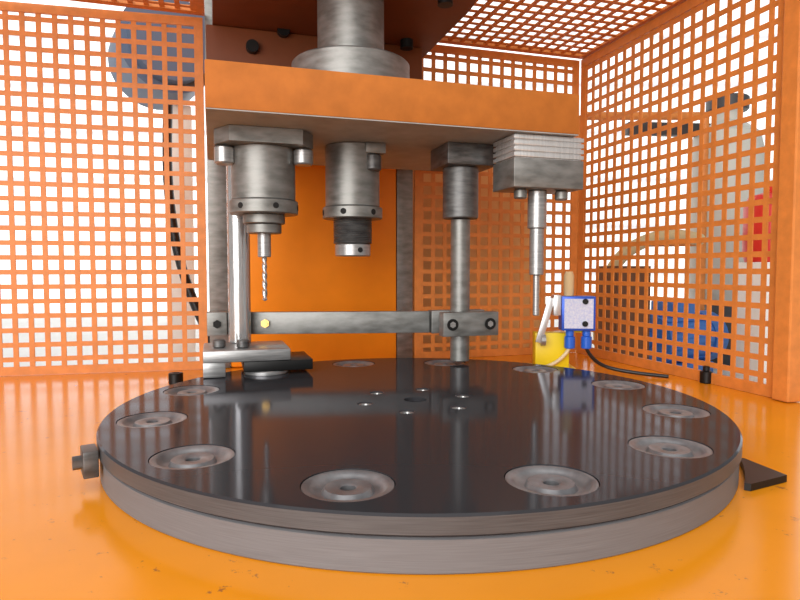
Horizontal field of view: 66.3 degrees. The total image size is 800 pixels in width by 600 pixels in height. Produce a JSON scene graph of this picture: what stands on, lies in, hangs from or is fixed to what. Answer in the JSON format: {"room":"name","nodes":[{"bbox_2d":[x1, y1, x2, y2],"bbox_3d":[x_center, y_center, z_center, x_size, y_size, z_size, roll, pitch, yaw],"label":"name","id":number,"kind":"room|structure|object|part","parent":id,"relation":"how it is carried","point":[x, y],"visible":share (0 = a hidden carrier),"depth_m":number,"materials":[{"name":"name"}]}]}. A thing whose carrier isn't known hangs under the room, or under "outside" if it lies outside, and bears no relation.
{"room":"factory workshop","nodes":[
{"label":"factory workshop","id":0,"kind":"room"},
{"bbox_2d":[2,313,729,375],"bbox_3d":[0.016,0.259,1.251,9.000,0.100,5.000,0,3,0],"label":"ground","id":1,"kind":"structure","parent":0,"point":[147,320],"depth_m":2.41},
{"bbox_2d":[108,0,204,362],"bbox_3d":[-0.571,-0.295,1.564,0.318,0.972,0.342,-1,3,-17],"label":"motor","id":2,"kind":"object","parent":1,"relation":"on","point":[125,33],"visible":0.19,"depth_m":1.50,"materials":[{"name":"blue paint"}]},
{"bbox_2d":[162,105,209,342],"bbox_3d":[-0.461,-0.110,1.402,0.200,0.691,0.061,1,3,16],"label":"power cable","id":3,"kind":"object","parent":2,"relation":"attached to","point":[175,237],"visible":0.4,"depth_m":1.39,"materials":[{"name":"black plastic"}]},
{"bbox_2d":[413,168,546,357],"bbox_3d":[0.088,-0.087,1.544,0.340,0.559,0.500,-1,3,-17],"label":"base cabinet","id":4,"kind":"object","parent":1,"relation":"on","point":[426,177],"visible":0.12,"depth_m":1.31,"materials":[{"name":"orange metal"}]},
{"bbox_2d":[594,266,650,358],"bbox_3d":[0.516,0.060,1.425,0.090,0.278,0.080,-1,3,-17],"label":"junction box","id":5,"kind":"object","parent":1,"relation":"on","point":[616,275],"visible":0.27,"depth_m":1.39,"materials":[{"name":"brown paint"}]},
{"bbox_2d":[593,229,704,344],"bbox_3d":[0.620,-0.032,1.517,0.290,0.287,0.047,-1,3,-11],"label":"hose","id":6,"kind":"object","parent":5,"relation":"attached to","point":[682,233],"visible":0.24,"depth_m":1.49,"materials":[{"name":"beige"}]},
{"bbox_2d":[575,112,709,349],"bbox_3d":[0.648,-0.159,1.639,0.371,0.693,0.022,0,3,-8],"label":"safety railing","id":7,"kind":"object","parent":1,"relation":"on","point":[636,114],"visible":0.11,"depth_m":1.64,"materials":[{"name":"metal"}]},
{"bbox_2d":[649,301,728,371],"bbox_3d":[0.692,0.097,1.557,0.270,0.190,0.132,-2,3,-29],"label":"motor","id":8,"kind":"object","parent":1,"relation":"on","point":[691,309],"visible":0.32,"depth_m":1.51,"materials":[{"name":"blue paint"}]},
{"bbox_2d":[625,93,764,365],"bbox_3d":[0.827,-0.194,1.742,0.390,0.751,0.200,0,3,0],"label":"tank","id":9,"kind":"object","parent":1,"relation":"on","point":[759,175],"visible":0.32,"depth_m":1.67,"materials":[{"name":"grey plastic"}]},
{"bbox_2d":[735,186,771,383],"bbox_3d":[0.787,-0.020,1.301,0.110,0.450,0.110,0,3,0],"label":"canister","id":10,"kind":"object","parent":1,"relation":"on","point":[758,210],"visible":0.14,"depth_m":1.27,"materials":[{"name":"red paint"}]},
{"bbox_2d":[0,0,777,312],"bbox_3d":[0.016,-1.026,3.788,9.000,5.000,0.100,0,3,0],"label":"wall","id":11,"kind":"structure","parent":0,"point":[764,17],"depth_m":3.74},
{"bbox_2d":[0,350,799,599],"bbox_3d":[-0.229,0.215,0.165,1.849,0.100,1.820,-1,3,-17],"label":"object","id":12,"kind":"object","parent":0,"point":[62,537],"depth_m":0.38,"materials":[{"name":"orange paint"}]},
{"bbox_2d":[0,1,207,375],"bbox_3d":[-0.554,-0.173,0.987,0.460,0.590,0.005,-1,3,-12],"label":"screen","id":13,"kind":"object","parent":12,"relation":"on","point":[21,8],"visible":0.94,"depth_m":1.00,"materials":[{"name":"orange paint"}]},
{"bbox_2d":[69,0,204,15],"bbox_3d":[-0.732,-0.450,0.568,1.042,0.005,0.620,-1,3,-17],"label":"screen","id":14,"kind":"object","parent":13,"relation":"attached to","point":[196,7],"visible":1,"depth_m":0.97,"materials":[{"name":"orange paint"}]},
{"bbox_2d":[168,372,182,384],"bbox_3d":[-0.336,0.117,0.918,0.021,0.017,0.021,0,3,0],"label":"bolt","id":15,"kind":"object","parent":12,"relation":"on","point":[173,377],"visible":0.76,"depth_m":0.91,"materials":[{"name":"black metal"}]},
{"bbox_2d":[204,0,412,367],"bbox_3d":[-0.209,-0.443,1.267,0.366,1.098,0.399,-1,3,-17],"label":"upright","id":16,"kind":"object","parent":12,"relation":"on","point":[304,272],"visible":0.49,"depth_m":1.10,"materials":[{"name":"orange paint"}]},
{"bbox_2d":[72,358,786,574],"bbox_3d":[0.016,0.122,0.643,0.600,0.036,0.600,0,3,0],"label":"table","id":17,"kind":"object","parent":12,"relation":"on","point":[414,466],"visible":0.97,"depth_m":0.44,"materials":[{"name":"metal"}]},
{"bbox_2d":[203,166,312,377],"bbox_3d":[-0.194,-0.050,0.820,0.137,0.289,0.099,-1,3,-17],"label":"clamp","id":18,"kind":"object","parent":17,"relation":"on","point":[254,356],"visible":0.9,"depth_m":0.83,"materials":[{"name":"metal"}]},
{"bbox_3d":[-0.223,-0.069,0.846,0.030,0.255,0.030,0,3,0],"label":"guide rod","id":19,"kind":"part","parent":18,"relation":"part of","materials":[{"name":"metal"}]},
{"bbox_2d":[244,370,287,375],"bbox_3d":[-0.177,0.094,0.810,0.057,0.006,0.057,0,3,0],"label":"ring","id":20,"kind":"object","parent":17,"relation":"on","point":[263,373],"visible":0.52,"depth_m":0.79,"materials":[{"name":"metal"}]},
{"bbox_2d":[431,142,495,361],"bbox_3d":[0.090,-0.065,0.881,0.075,0.305,0.070,-1,3,-17],"label":"shaft","id":21,"kind":"object","parent":17,"relation":"on","point":[460,164],"visible":0.98,"depth_m":0.86,"materials":[{"name":"metal"}]},
{"bbox_2d":[207,309,497,336],"bbox_3d":[-0.067,0.033,0.865,0.410,0.033,0.078,0,3,-8],"label":"bar","id":22,"kind":"object","parent":21,"relation":"attached to","point":[476,322],"visible":0.99,"depth_m":0.88,"materials":[{"name":"metal"}]},
{"bbox_2d":[204,59,578,170],"bbox_3d":[-0.037,-0.244,0.882,0.462,0.053,0.330,-1,3,-17],"label":"plate","id":23,"kind":"object","parent":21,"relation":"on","point":[414,118],"visible":0.76,"depth_m":0.73,"materials":[{"name":"orange paint"}]},
{"bbox_2d":[214,125,312,300],"bbox_3d":[-0.177,-0.106,0.799,0.123,0.214,0.104,-1,3,-17],"label":"spindle","id":24,"kind":"object","parent":23,"relation":"attached to","point":[262,161],"visible":1,"depth_m":0.76,"materials":[{"name":"metal"}]},
{"bbox_2d":[206,0,475,78],"bbox_3d":[-0.084,-0.622,0.877,0.381,0.702,0.398,-1,3,-17],"label":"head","id":25,"kind":"object","parent":23,"relation":"on","point":[391,38],"visible":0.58,"depth_m":0.93},
{"bbox_2d":[322,142,385,256],"bbox_3d":[-0.068,-0.140,0.872,0.086,0.154,0.085,-1,3,-12],"label":"spindle","id":26,"kind":"object","parent":23,"relation":"attached to","point":[352,169],"visible":1,"depth_m":0.84,"materials":[{"name":"metal"}]},
{"bbox_2d":[493,133,583,315],"bbox_3d":[0.184,-0.097,0.825,0.102,0.235,0.062,-1,3,-17],"label":"tool","id":27,"kind":"object","parent":23,"relation":"attached to","point":[537,166],"visible":1,"depth_m":0.80,"materials":[{"name":"metal"}]},
{"bbox_3d":[0.292,0.144,0.510,0.045,0.006,0.066,0,3,0],"label":"plate corner","id":28,"kind":"part","parent":17,"relation":"part of","materials":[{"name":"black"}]},
{"bbox_2d":[414,44,579,357],"bbox_3d":[0.194,-0.184,1.197,0.349,0.590,0.005,-1,3,-17],"label":"screen","id":29,"kind":"object","parent":12,"relation":"on","point":[419,196],"visible":0.54,"depth_m":1.20,"materials":[{"name":"orange paint"}]},
{"bbox_2d":[531,271,668,377],"bbox_3d":[0.289,0.037,1.009,0.270,0.168,0.106,0,3,3],"label":"switch","id":30,"kind":"object","parent":12,"relation":"on","point":[575,313],"visible":0.88,"depth_m":0.98,"materials":[{"name":"blue"}]},
{"bbox_3d":[0.240,0.031,0.995,0.040,0.078,0.022,0,3,0],"label":"roller lever","id":31,"kind":"part","parent":30,"relation":"part of","materials":[{"name":"metal"}]},
{"bbox_2d":[577,0,799,402],"bbox_3d":[0.437,-0.176,1.008,0.025,0.593,0.492,-1,3,-17],"label":"screen","id":32,"kind":"object","parent":12,"relation":"on","point":[782,376],"visible":0.97,"depth_m":0.93,"materials":[{"name":"orange paint"}]},
{"bbox_2d":[438,0,686,58],"bbox_3d":[0.302,-0.467,0.883,0.332,0.005,0.620,-1,3,-17],"label":"screen","id":33,"kind":"object","parent":32,"relation":"on","point":[464,41],"visible":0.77,"depth_m":1.06,"materials":[{"name":"orange paint"}]}
]}

